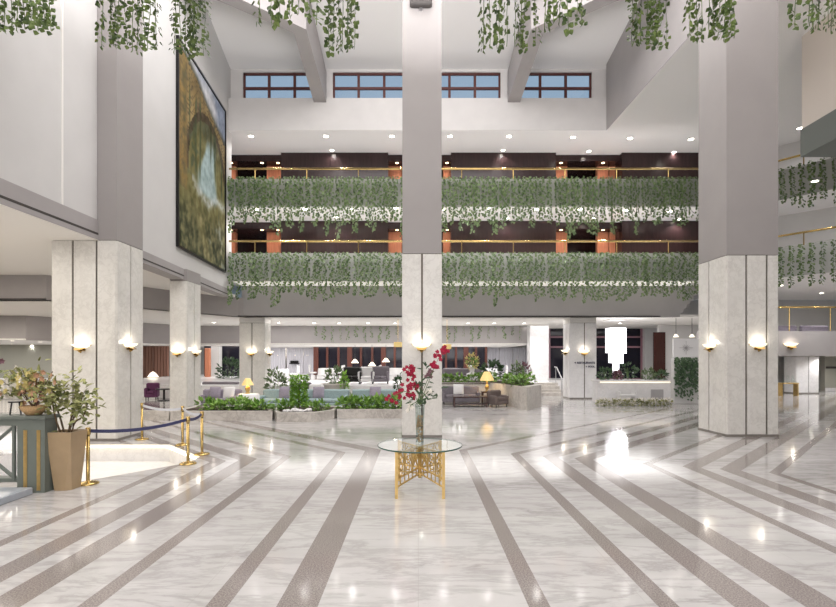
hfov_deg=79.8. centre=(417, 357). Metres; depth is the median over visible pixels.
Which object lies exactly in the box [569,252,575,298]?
strand
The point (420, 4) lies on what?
floodlight
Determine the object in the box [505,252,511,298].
strand
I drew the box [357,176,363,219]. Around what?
strand
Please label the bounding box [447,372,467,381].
fern plant
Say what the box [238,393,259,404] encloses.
cloth table
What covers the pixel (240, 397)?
fern plant
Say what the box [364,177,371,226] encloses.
strand
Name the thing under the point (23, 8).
strand
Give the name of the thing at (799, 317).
wall
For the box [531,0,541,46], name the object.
strand
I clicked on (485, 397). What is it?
coffee table
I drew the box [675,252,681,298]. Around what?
strand
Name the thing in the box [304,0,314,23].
strand
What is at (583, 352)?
wall sconce
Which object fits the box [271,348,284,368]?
curtain
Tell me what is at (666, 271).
strand
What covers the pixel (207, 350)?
wood post
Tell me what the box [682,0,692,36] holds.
strand
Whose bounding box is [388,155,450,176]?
ceiling
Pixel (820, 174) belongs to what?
strand
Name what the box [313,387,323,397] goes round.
cushion
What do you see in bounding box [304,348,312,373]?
curtain
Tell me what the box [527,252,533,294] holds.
strand
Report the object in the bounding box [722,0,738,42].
strand
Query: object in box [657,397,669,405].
clump
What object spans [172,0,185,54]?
strand
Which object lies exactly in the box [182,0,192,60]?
strand
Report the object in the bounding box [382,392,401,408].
fern plant
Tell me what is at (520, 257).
strand
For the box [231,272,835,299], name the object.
floor
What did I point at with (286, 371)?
dining table
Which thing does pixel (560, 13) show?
strand
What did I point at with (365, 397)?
fern plant
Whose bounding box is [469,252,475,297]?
strand
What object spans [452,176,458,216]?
strand
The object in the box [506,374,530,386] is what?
fern plant
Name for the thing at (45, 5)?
strand
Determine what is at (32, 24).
strand
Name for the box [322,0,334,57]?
strand
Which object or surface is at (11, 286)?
beam
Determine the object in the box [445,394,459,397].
seat cushion
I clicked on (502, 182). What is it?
strand
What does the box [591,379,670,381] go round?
countertop
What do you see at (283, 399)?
fern plant
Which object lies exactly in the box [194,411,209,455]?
barrier post
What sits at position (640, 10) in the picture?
strand
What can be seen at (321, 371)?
dining table
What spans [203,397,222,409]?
fern plant
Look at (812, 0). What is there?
strand
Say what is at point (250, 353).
wall sconce
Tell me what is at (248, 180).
strand
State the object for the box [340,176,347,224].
strand
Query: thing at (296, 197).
strand
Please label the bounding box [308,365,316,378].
dining chair
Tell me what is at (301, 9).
strand
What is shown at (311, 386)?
armchair
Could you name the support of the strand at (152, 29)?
hanging from the ceiling
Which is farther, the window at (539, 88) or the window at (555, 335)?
the window at (555, 335)
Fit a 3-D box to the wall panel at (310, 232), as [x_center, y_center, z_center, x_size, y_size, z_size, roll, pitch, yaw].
[-4.442,-5.900,27.050,5.692,2.800,0.900,0,0,0]
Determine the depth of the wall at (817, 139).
16.31 m
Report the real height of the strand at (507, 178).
2.152 m
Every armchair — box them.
[144,383,159,399]
[306,384,323,393]
[343,367,362,383]
[358,367,374,383]
[371,366,388,383]
[487,390,508,407]
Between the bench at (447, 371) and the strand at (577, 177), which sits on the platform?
the bench at (447, 371)
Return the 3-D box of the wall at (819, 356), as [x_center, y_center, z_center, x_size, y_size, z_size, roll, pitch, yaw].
[28.200,-4.500,28.000,0.400,13.700,72.000,0,0,0]
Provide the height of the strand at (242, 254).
1.864 m
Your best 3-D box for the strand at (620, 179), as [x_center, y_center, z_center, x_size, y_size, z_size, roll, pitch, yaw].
[9.595,-7.510,23.793,0.348,2.252,0.441,0,0,35]
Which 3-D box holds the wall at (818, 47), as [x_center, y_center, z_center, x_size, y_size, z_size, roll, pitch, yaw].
[13.275,-9.355,4.500,0.450,3.210,25.000,0,0,0]
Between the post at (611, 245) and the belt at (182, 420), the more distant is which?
the post at (611, 245)
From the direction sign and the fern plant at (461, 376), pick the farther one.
the direction sign
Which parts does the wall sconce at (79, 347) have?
lamp shade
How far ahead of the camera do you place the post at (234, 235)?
27.52 m
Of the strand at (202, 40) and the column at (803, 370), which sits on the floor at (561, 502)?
the column at (803, 370)
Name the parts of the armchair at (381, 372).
backrest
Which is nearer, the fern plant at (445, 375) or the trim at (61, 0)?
the trim at (61, 0)
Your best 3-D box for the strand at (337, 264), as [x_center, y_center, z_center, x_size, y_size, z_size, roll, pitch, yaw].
[-3.755,-4.066,23.794,0.431,1.978,0.330,0,0,-38]
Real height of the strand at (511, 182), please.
2.318 m
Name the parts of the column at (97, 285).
marble panel, marble panel, marble panel, marble panel, marble panel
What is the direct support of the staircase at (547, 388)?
on the floor at (561, 502)
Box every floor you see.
[0,388,835,606]
[0,461,175,480]
[230,189,835,221]
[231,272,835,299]
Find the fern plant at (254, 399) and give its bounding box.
[245,397,266,409]
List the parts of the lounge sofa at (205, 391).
backrest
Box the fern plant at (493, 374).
[480,371,500,381]
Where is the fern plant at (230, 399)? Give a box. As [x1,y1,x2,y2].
[222,397,235,409]
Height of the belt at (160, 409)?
0.127 m
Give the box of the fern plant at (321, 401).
[314,397,331,410]
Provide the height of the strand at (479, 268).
1.997 m
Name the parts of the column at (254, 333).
marble panel, marble panel, marble panel, marble panel, marble panel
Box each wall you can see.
[0,0,96,218]
[0,345,51,377]
[143,0,231,288]
[169,345,526,375]
[228,98,605,129]
[228,179,698,206]
[228,253,698,280]
[231,69,605,97]
[237,175,595,252]
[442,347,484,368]
[606,0,698,129]
[615,221,698,252]
[643,328,656,378]
[657,300,835,379]
[680,286,696,312]
[697,331,835,355]
[698,356,783,387]
[778,141,835,247]
[778,157,835,200]
[778,241,835,277]
[800,109,835,156]
[802,8,835,128]
[819,356,819,388]
[820,356,835,390]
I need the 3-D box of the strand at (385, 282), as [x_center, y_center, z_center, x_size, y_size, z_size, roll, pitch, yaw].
[-1.512,-4.054,23.804,0.330,2.004,0.426,0,0,36]
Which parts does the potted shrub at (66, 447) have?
stem, stem, stem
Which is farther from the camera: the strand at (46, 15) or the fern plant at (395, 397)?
the fern plant at (395, 397)
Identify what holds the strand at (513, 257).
hanging from the wall at (504, 255)
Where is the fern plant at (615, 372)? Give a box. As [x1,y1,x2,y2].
[611,370,623,379]
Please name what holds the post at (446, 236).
on the floor at (801, 290)
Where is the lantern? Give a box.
[394,342,401,346]
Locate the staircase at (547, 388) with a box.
[533,382,562,395]
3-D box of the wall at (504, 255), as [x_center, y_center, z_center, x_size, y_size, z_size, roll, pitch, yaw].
[3.350,-4.375,24.100,24.900,1.310,0.200,0,0,0]
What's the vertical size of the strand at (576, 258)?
1.981 m
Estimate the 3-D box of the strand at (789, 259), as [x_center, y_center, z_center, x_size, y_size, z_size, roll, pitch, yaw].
[16.739,-4.087,22.482,0.318,1.936,0.413,0,0,22]
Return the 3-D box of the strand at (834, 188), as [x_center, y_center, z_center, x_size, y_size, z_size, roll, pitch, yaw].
[17.710,-7.597,21.299,0.385,2.078,0.446,0,0,7]
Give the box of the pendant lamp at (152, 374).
[147,372,158,376]
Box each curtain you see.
[143,346,168,377]
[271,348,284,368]
[287,348,302,373]
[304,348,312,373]
[488,348,498,373]
[500,348,511,372]
[513,348,526,373]
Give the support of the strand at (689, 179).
hanging from the wall at (687, 183)
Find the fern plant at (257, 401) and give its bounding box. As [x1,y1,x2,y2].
[251,398,271,409]
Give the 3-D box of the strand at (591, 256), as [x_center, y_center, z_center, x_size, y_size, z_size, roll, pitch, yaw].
[8.199,-3.982,23.800,0.330,2.147,0.431,0,0,42]
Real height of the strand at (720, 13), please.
1.874 m
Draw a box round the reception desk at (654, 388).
[591,379,670,402]
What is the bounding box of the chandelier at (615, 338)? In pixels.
[603,319,627,372]
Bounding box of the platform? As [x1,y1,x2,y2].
[143,374,562,398]
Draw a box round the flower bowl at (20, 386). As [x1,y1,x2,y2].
[0,356,70,414]
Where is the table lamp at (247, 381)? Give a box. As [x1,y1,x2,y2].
[242,378,253,393]
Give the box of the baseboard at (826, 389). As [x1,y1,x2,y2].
[825,388,835,390]
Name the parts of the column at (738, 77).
marble panel, marble panel, marble panel, marble panel, marble panel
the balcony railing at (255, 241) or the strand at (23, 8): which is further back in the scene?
the balcony railing at (255, 241)
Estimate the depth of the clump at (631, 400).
22.53 m
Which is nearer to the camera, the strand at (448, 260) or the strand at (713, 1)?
the strand at (713, 1)
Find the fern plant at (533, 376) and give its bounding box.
[513,371,537,384]
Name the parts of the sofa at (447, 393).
armrest, backrest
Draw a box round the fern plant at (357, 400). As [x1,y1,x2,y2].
[349,395,370,408]
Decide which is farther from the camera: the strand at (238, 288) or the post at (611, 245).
the post at (611, 245)
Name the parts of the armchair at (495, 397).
armrest, backrest, armrest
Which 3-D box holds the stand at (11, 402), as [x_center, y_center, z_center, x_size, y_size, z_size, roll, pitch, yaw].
[-6.521,0.811,8.100,0.201,0.222,0.195,0,0,0]
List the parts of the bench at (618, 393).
seat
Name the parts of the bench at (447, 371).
backrest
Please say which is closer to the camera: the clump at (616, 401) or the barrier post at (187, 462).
the barrier post at (187, 462)
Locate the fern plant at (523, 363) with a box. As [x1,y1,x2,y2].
[516,361,531,382]
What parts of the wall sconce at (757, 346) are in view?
lamp shade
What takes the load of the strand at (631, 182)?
hanging from the wall at (687, 183)
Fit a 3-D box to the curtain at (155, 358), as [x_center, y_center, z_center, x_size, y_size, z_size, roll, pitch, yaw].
[-20.994,0.600,40.070,2.068,3.100,0.140,0,0,0]
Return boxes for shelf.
[0,476,16,481]
[455,403,485,404]
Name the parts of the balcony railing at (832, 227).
handrail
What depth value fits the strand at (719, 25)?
8.52 m
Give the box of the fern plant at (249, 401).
[234,397,253,409]
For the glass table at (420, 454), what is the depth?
7.99 m
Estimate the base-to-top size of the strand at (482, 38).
2.000 m
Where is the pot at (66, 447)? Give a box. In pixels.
[47,429,87,490]
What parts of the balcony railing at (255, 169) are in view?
handrail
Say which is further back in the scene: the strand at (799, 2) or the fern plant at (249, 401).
the fern plant at (249, 401)
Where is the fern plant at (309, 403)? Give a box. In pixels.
[304,399,321,409]
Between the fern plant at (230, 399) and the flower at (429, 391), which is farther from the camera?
the fern plant at (230, 399)
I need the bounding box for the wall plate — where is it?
[826,366,835,368]
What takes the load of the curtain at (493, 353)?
hanging from the ceiling at (2, 342)
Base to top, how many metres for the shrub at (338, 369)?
1.152 m
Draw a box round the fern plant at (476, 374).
[465,372,482,381]
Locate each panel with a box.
[281,153,388,178]
[281,221,388,252]
[450,153,555,178]
[450,221,555,252]
[615,153,698,178]
[673,339,698,357]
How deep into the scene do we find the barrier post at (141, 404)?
13.16 m
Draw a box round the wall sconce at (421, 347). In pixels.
[412,343,430,352]
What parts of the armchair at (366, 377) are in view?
backrest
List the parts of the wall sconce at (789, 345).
lamp shade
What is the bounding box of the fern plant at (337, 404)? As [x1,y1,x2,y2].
[333,395,354,408]
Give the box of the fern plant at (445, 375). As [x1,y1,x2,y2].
[442,373,454,381]
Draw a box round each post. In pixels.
[81,427,98,485]
[135,403,148,440]
[175,406,185,445]
[179,416,196,465]
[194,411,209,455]
[205,348,210,376]
[232,166,236,178]
[232,232,236,252]
[267,166,280,178]
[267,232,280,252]
[313,347,318,374]
[326,347,327,367]
[337,347,339,374]
[347,347,351,366]
[360,347,361,366]
[371,347,372,366]
[381,347,385,365]
[389,166,401,178]
[389,232,401,252]
[394,347,395,367]
[443,166,449,178]
[443,232,449,252]
[455,347,456,367]
[463,347,468,367]
[485,347,486,365]
[556,166,566,178]
[556,232,566,252]
[596,166,607,178]
[596,232,607,252]
[608,166,614,178]
[608,232,614,252]
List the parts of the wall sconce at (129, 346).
lamp shade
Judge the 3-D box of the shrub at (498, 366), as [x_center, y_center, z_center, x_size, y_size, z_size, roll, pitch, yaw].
[3.763,0.702,25.847,1.465,1.419,1.323,0,0,0]
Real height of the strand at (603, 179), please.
2.284 m
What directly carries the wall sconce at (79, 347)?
attached to the column at (97, 285)
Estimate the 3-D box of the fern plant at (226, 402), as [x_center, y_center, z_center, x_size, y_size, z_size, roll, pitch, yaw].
[-7.043,1.725,17.712,0.747,0.625,0.712,0,0,-42]
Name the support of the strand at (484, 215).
hanging from the wall at (687, 183)
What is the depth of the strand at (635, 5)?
8.75 m
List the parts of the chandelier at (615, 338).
ceiling plate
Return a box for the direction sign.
[574,362,594,367]
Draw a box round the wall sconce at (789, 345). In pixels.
[783,343,798,349]
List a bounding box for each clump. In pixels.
[595,398,607,405]
[600,397,611,405]
[607,398,619,405]
[613,397,624,405]
[620,398,631,405]
[625,397,635,405]
[633,398,644,405]
[644,397,655,405]
[649,397,660,405]
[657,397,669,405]
[662,397,673,405]
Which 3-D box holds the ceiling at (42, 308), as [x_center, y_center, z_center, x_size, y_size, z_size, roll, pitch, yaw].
[-13.500,-2.185,41.200,63.000,0.130,45.600,0,0,0]
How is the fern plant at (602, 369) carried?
on the reception desk at (654, 388)
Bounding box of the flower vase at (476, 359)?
[465,352,478,379]
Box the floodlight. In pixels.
[410,0,431,10]
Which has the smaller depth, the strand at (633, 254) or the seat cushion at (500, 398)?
the seat cushion at (500, 398)
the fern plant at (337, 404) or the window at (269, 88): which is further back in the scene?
the window at (269, 88)
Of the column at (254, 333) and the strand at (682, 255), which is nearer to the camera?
the strand at (682, 255)
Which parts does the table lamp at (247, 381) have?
lamp shade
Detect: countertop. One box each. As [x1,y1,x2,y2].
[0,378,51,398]
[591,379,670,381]
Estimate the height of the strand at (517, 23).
1.853 m
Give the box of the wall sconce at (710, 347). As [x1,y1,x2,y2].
[702,344,716,351]
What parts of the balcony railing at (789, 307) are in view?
handrail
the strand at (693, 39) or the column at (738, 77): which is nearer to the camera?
the strand at (693, 39)
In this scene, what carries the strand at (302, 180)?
hanging from the wall at (687, 183)
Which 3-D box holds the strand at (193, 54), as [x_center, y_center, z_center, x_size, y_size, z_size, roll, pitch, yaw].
[-4.246,-6.471,9.380,0.231,1.659,0.201,0,0,3]
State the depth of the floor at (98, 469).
11.73 m
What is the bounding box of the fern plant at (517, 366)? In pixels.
[509,360,524,382]
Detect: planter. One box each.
[170,406,275,420]
[273,406,340,421]
[321,383,345,388]
[337,406,401,418]
[442,380,541,410]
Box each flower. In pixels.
[385,382,419,406]
[402,364,419,405]
[405,399,419,412]
[410,362,430,405]
[414,386,447,406]
[420,345,449,404]
[420,368,434,403]
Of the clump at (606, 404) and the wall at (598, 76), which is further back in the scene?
the wall at (598, 76)
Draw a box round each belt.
[91,418,185,432]
[143,404,180,410]
[183,408,199,415]
[190,413,201,420]
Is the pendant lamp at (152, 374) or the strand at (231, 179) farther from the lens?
the pendant lamp at (152, 374)
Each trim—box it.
[0,178,97,239]
[0,195,97,234]
[0,298,242,316]
[0,339,526,343]
[0,444,199,474]
[61,0,62,204]
[142,250,228,296]
[143,258,227,293]
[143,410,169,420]
[243,316,659,316]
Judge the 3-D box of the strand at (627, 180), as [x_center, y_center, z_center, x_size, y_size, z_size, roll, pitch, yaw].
[9.921,-7.615,23.808,0.348,2.041,0.442,0,0,14]
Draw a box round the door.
[653,332,664,378]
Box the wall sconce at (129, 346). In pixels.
[123,343,137,351]
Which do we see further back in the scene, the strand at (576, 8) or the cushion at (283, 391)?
the cushion at (283, 391)
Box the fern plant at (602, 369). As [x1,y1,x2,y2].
[595,366,611,379]
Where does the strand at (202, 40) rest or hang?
hanging from the ceiling
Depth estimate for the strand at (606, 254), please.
23.73 m
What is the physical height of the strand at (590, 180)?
2.789 m
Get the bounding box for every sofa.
[201,389,242,405]
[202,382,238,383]
[260,389,302,405]
[303,389,349,405]
[350,389,396,405]
[442,386,480,404]
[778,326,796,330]
[799,326,827,330]
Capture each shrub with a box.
[26,365,105,490]
[214,356,238,378]
[263,366,288,388]
[288,374,309,408]
[321,365,346,383]
[392,372,401,399]
[478,358,504,380]
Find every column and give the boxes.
[52,0,143,440]
[170,269,200,408]
[239,318,270,394]
[402,0,441,437]
[527,324,548,380]
[563,318,595,398]
[698,0,778,436]
[784,356,818,393]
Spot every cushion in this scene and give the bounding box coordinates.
[209,387,220,397]
[223,387,234,397]
[264,398,275,402]
[279,387,290,397]
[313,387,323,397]
[320,398,332,402]
[369,387,380,396]
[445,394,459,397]
[453,384,463,393]
[498,396,505,400]
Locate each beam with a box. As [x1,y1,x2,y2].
[0,275,243,316]
[0,316,526,344]
[218,0,325,101]
[242,286,679,317]
[508,0,617,101]
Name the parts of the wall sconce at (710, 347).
lamp shade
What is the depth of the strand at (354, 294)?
23.72 m
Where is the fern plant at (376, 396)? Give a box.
[367,391,388,408]
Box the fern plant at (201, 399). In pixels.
[194,396,214,409]
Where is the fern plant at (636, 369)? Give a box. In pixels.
[617,361,639,379]
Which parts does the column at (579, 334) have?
marble panel, marble panel, marble panel, marble panel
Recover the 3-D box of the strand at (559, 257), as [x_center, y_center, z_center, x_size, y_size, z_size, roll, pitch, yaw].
[6.776,-3.965,23.807,0.330,2.182,0.426,0,0,32]
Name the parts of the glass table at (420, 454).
leg, leg, leg, leg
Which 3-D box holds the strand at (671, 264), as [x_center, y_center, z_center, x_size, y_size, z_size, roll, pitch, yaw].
[12.153,-4.061,23.811,0.318,1.988,0.413,0,0,42]
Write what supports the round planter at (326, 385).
on the floor at (561, 502)
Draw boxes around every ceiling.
[0,204,234,296]
[0,300,698,328]
[0,340,524,347]
[203,0,637,68]
[229,0,835,154]
[232,155,280,177]
[232,222,280,239]
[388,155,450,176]
[388,222,450,239]
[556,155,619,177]
[556,222,619,239]
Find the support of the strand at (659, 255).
hanging from the wall at (504, 255)
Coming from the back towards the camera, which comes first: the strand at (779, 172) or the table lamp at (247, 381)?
the strand at (779, 172)
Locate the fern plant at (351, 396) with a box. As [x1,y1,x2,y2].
[340,392,363,408]
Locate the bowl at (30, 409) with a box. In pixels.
[19,404,47,414]
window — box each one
[204,346,238,375]
[243,73,309,97]
[319,347,401,374]
[333,73,401,97]
[442,73,499,97]
[524,73,591,97]
[549,329,562,377]
[596,329,642,378]
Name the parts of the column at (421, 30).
marble panel, marble panel, marble panel, marble panel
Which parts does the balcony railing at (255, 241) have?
handrail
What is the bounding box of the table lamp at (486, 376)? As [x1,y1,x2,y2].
[480,372,493,391]
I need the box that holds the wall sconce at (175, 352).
[170,350,184,356]
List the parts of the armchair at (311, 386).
backrest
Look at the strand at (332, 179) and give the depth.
23.74 m
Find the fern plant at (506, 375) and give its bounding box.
[501,372,521,383]
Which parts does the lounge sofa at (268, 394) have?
backrest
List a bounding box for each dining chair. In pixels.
[290,366,299,378]
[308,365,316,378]
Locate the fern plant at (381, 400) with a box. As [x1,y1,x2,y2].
[374,395,398,408]
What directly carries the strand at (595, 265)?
hanging from the wall at (504, 255)
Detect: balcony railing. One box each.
[229,168,698,178]
[229,240,698,252]
[778,154,803,163]
[778,226,835,244]
[778,306,835,330]
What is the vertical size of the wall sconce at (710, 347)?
0.228 m
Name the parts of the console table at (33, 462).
cross frame, leg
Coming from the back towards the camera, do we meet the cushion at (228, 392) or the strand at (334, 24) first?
the cushion at (228, 392)
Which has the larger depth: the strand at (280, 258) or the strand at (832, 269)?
the strand at (280, 258)
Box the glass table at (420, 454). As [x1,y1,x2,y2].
[377,438,461,498]
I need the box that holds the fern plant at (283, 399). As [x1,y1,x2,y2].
[276,397,294,409]
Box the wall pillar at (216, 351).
[211,346,221,376]
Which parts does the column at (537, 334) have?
marble panel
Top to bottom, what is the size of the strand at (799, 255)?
1.687 m
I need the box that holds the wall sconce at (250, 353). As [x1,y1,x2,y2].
[246,351,257,356]
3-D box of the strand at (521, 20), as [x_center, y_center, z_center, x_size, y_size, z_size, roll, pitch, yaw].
[1.754,-6.343,8.703,0.154,1.915,0.263,0,0,-2]
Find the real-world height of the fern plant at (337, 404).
0.679 m
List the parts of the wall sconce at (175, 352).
lamp shade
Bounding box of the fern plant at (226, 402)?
[208,398,229,409]
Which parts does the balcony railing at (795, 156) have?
handrail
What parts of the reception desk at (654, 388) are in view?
grey panel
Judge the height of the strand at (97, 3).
1.744 m
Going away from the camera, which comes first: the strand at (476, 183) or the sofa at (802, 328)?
the strand at (476, 183)
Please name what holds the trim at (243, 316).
attached to the beam at (290, 304)
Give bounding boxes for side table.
[155,388,169,400]
[481,391,486,402]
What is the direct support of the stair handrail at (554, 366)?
attached to the staircase at (547, 388)
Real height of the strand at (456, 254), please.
2.215 m
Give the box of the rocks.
[283,408,311,411]
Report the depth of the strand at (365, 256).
23.73 m
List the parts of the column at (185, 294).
marble panel, marble panel, marble panel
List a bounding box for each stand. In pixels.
[8,401,22,414]
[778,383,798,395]
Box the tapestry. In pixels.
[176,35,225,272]
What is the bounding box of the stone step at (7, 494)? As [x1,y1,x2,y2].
[0,487,32,504]
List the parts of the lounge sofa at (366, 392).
backrest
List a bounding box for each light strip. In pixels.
[85,446,195,458]
[235,282,692,285]
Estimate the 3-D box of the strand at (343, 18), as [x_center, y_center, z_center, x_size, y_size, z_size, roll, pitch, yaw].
[-1.371,-6.355,8.826,0.154,1.891,0.263,0,0,-22]
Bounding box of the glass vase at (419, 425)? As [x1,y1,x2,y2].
[415,405,424,444]
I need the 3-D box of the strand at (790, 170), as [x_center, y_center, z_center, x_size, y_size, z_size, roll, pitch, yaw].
[16.785,-7.733,22.456,0.385,1.803,0.446,0,0,23]
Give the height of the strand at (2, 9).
1.967 m
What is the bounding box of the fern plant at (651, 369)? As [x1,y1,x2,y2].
[640,367,656,379]
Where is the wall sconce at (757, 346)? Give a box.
[749,343,767,351]
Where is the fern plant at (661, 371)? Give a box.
[654,369,669,379]
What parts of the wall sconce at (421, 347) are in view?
lamp shade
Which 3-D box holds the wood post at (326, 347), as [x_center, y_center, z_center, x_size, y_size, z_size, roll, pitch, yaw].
[-7.804,0.250,43.000,0.180,2.400,0.200,0,0,0]
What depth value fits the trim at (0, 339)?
32.97 m
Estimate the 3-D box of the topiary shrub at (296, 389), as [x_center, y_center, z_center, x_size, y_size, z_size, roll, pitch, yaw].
[-4.252,1.210,17.895,0.814,1.279,0.827,0,0,-37]
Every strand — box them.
[0,0,6,31]
[0,0,6,32]
[4,0,18,35]
[10,0,21,32]
[15,0,29,33]
[22,0,35,29]
[28,0,46,34]
[35,0,53,32]
[41,0,59,35]
[94,0,106,50]
[107,0,121,45]
[108,0,116,48]
[110,0,123,49]
[118,0,134,49]
[129,0,139,51]
[135,2,149,49]
[136,0,143,55]
[139,0,156,51]
[153,0,162,49]
[169,1,179,54]
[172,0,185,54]
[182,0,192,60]
[186,0,195,50]
[186,0,197,57]
[190,0,202,54]
[199,0,211,57]
[227,176,234,232]
[227,252,234,305]
[234,252,240,299]
[235,177,242,219]
[239,176,246,223]
[240,252,246,290]
[246,176,252,215]
[246,252,253,299]
[251,0,261,26]
[251,252,258,298]
[252,176,258,222]
[256,252,263,293]
[257,176,264,217]
[262,176,269,220]
[262,252,268,295]
[267,0,279,30]
[269,176,276,229]
[269,252,275,306]
[272,0,284,23]
[275,176,282,235]
[275,252,281,303]
[281,176,288,226]
[281,252,287,292]
[283,0,297,24]
[286,176,293,227]
[286,252,293,292]
[292,176,299,216]
[293,252,299,292]
[295,0,304,14]
[297,176,303,232]
[299,252,306,294]
[303,176,310,215]
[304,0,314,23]
[305,252,310,296]
[311,0,324,25]
[311,176,317,226]
[311,252,316,299]
[315,176,322,218]
[316,252,322,293]
[321,176,329,235]
[321,252,327,301]
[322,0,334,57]
[327,176,334,222]
[328,1,336,51]
[328,252,334,297]
[333,0,342,54]
[334,176,340,239]
[334,252,340,292]
[336,0,344,51]
[339,252,345,294]
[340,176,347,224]
[344,0,354,49]
[344,252,351,293]
[345,176,352,223]
[346,1,353,52]
[348,0,359,47]
[351,177,357,232]
[352,252,358,295]
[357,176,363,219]
[358,252,365,294]
[363,252,370,297]
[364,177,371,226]
[368,252,375,296]
[370,176,376,231]
[374,252,380,292]
[375,177,381,220]
[381,176,387,222]
[381,252,388,293]
[386,177,393,220]
[387,252,393,296]
[391,176,398,220]
[393,252,399,294]
[398,252,401,296]
[399,177,401,236]
[442,176,447,232]
[442,252,445,296]
[445,252,451,295]
[446,176,454,224]
[451,252,457,297]
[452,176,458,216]
[458,176,464,230]
[458,252,464,300]
[463,252,469,296]
[464,176,470,225]
[469,177,475,233]
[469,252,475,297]
[474,176,480,226]
[474,252,481,292]
[477,0,485,54]
[480,176,487,217]
[481,252,487,294]
[483,0,492,48]
[487,176,494,224]
[487,252,494,295]
[491,177,497,234]
[492,0,503,53]
[492,252,498,306]
[493,1,502,48]
[498,252,504,296]
[499,176,505,229]
[500,0,509,46]
[503,176,510,220]
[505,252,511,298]
[510,176,517,223]
[510,252,516,295]
[513,1,521,46]
[515,0,523,47]
[516,252,523,293]
[517,176,524,220]
[518,0,529,54]
[521,252,527,295]
[522,176,529,217]
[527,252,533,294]
[528,176,535,227]
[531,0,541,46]
[533,176,540,218]
[533,252,539,301]
[539,176,546,219]
[539,252,545,296]
[543,0,551,31]
[545,0,560,26]
[546,176,552,223]
[546,252,553,292]
[550,252,556,298]
[553,0,562,26]
[553,176,560,225]
[556,252,563,296]
[558,176,565,215]
[561,0,574,36]
[562,252,569,300]
[564,176,571,239]
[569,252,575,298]
[570,176,577,234]
[574,0,583,25]
[574,176,582,225]
[574,252,581,293]
[576,0,587,26]
[581,176,588,224]
[581,252,587,303]
[586,176,593,233]
[586,252,592,296]
[591,252,598,300]
[592,176,599,235]
[597,252,604,300]
[599,176,606,222]
[604,176,613,216]
[604,252,610,299]
[610,176,616,234]
[610,252,616,295]
[615,176,623,222]
[615,252,622,300]
[621,252,627,300]
[622,176,629,217]
[625,0,638,43]
[627,252,634,296]
[629,176,635,220]
[630,0,640,46]
[633,0,643,46]
[633,176,639,234]
[633,252,639,293]
[640,176,647,222]
[640,252,647,296]
[641,0,654,45]
[644,0,656,49]
[644,252,651,294]
[645,176,652,216]
[648,3,659,48]
[650,252,658,296]
[651,0,663,50]
[651,176,659,225]
[656,252,663,293]
[657,176,664,223]
[658,0,670,48]
[662,177,669,217]
[662,252,669,296]
[669,177,677,222]
[669,252,676,292]
[675,176,682,227]
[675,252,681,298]
[680,176,688,224]
[681,252,687,300]
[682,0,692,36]
[687,176,693,217]
[687,252,694,298]
[690,0,703,42]
[692,176,698,221]
[692,252,698,293]
[695,0,705,42]
[706,0,716,35]
[706,0,722,40]
[713,0,726,39]
[718,0,729,42]
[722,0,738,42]
[726,0,737,39]
[778,168,786,203]
[778,247,784,286]
[786,245,794,288]
[787,0,801,29]
[787,165,796,204]
[796,244,805,281]
[797,163,805,207]
[802,0,815,29]
[807,160,816,206]
[807,242,815,286]
[810,0,820,31]
[810,0,821,33]
[815,241,827,283]
[817,157,827,198]
[819,0,829,31]
[826,157,835,203]
[827,0,835,28]
[827,239,835,281]
[830,0,835,33]
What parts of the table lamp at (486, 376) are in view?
lamp shade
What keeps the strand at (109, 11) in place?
hanging from the ceiling
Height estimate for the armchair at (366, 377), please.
0.950 m
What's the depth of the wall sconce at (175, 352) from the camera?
18.34 m
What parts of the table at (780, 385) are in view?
leg, leg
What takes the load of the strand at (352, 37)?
hanging from the ceiling
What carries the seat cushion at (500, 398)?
on the armchair at (495, 397)
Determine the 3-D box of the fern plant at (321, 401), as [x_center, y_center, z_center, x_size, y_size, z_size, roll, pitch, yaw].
[-3.339,1.675,17.550,0.576,0.615,0.601,0,0,38]
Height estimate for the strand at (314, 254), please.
2.335 m
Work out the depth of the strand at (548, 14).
8.13 m
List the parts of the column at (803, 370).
marble panel, marble panel, marble panel, marble panel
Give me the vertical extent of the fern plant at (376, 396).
0.830 m
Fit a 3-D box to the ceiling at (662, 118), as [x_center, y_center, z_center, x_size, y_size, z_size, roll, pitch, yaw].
[8.200,-10.934,12.000,39.600,0.012,40.000,0,0,0]
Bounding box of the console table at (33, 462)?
[0,414,59,492]
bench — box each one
[442,368,481,379]
[616,391,636,403]
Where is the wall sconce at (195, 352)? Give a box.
[192,350,200,356]
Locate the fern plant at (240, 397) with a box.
[230,394,248,409]
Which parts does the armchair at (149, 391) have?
armrest, armrest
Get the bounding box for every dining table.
[271,369,288,381]
[318,368,335,378]
[389,368,401,378]
[482,368,497,375]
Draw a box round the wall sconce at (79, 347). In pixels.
[71,344,90,352]
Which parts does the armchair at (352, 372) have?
backrest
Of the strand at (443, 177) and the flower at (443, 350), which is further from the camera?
the strand at (443, 177)
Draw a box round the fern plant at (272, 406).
[268,398,286,410]
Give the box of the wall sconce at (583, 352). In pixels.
[579,350,588,355]
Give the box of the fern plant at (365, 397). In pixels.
[361,394,379,408]
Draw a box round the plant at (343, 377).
[339,370,349,388]
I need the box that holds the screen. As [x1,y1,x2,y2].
[671,357,698,403]
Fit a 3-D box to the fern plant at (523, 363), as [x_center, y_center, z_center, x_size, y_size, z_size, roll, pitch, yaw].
[5.153,0.717,24.208,0.830,1.175,0.760,0,0,40]
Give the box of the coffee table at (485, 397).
[453,395,487,406]
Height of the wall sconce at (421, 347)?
0.250 m
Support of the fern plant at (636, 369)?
on the reception desk at (654, 388)
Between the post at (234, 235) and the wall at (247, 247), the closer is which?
the post at (234, 235)
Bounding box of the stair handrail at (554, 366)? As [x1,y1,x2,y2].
[554,366,562,395]
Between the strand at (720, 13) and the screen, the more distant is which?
the screen
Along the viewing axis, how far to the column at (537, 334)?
31.50 m

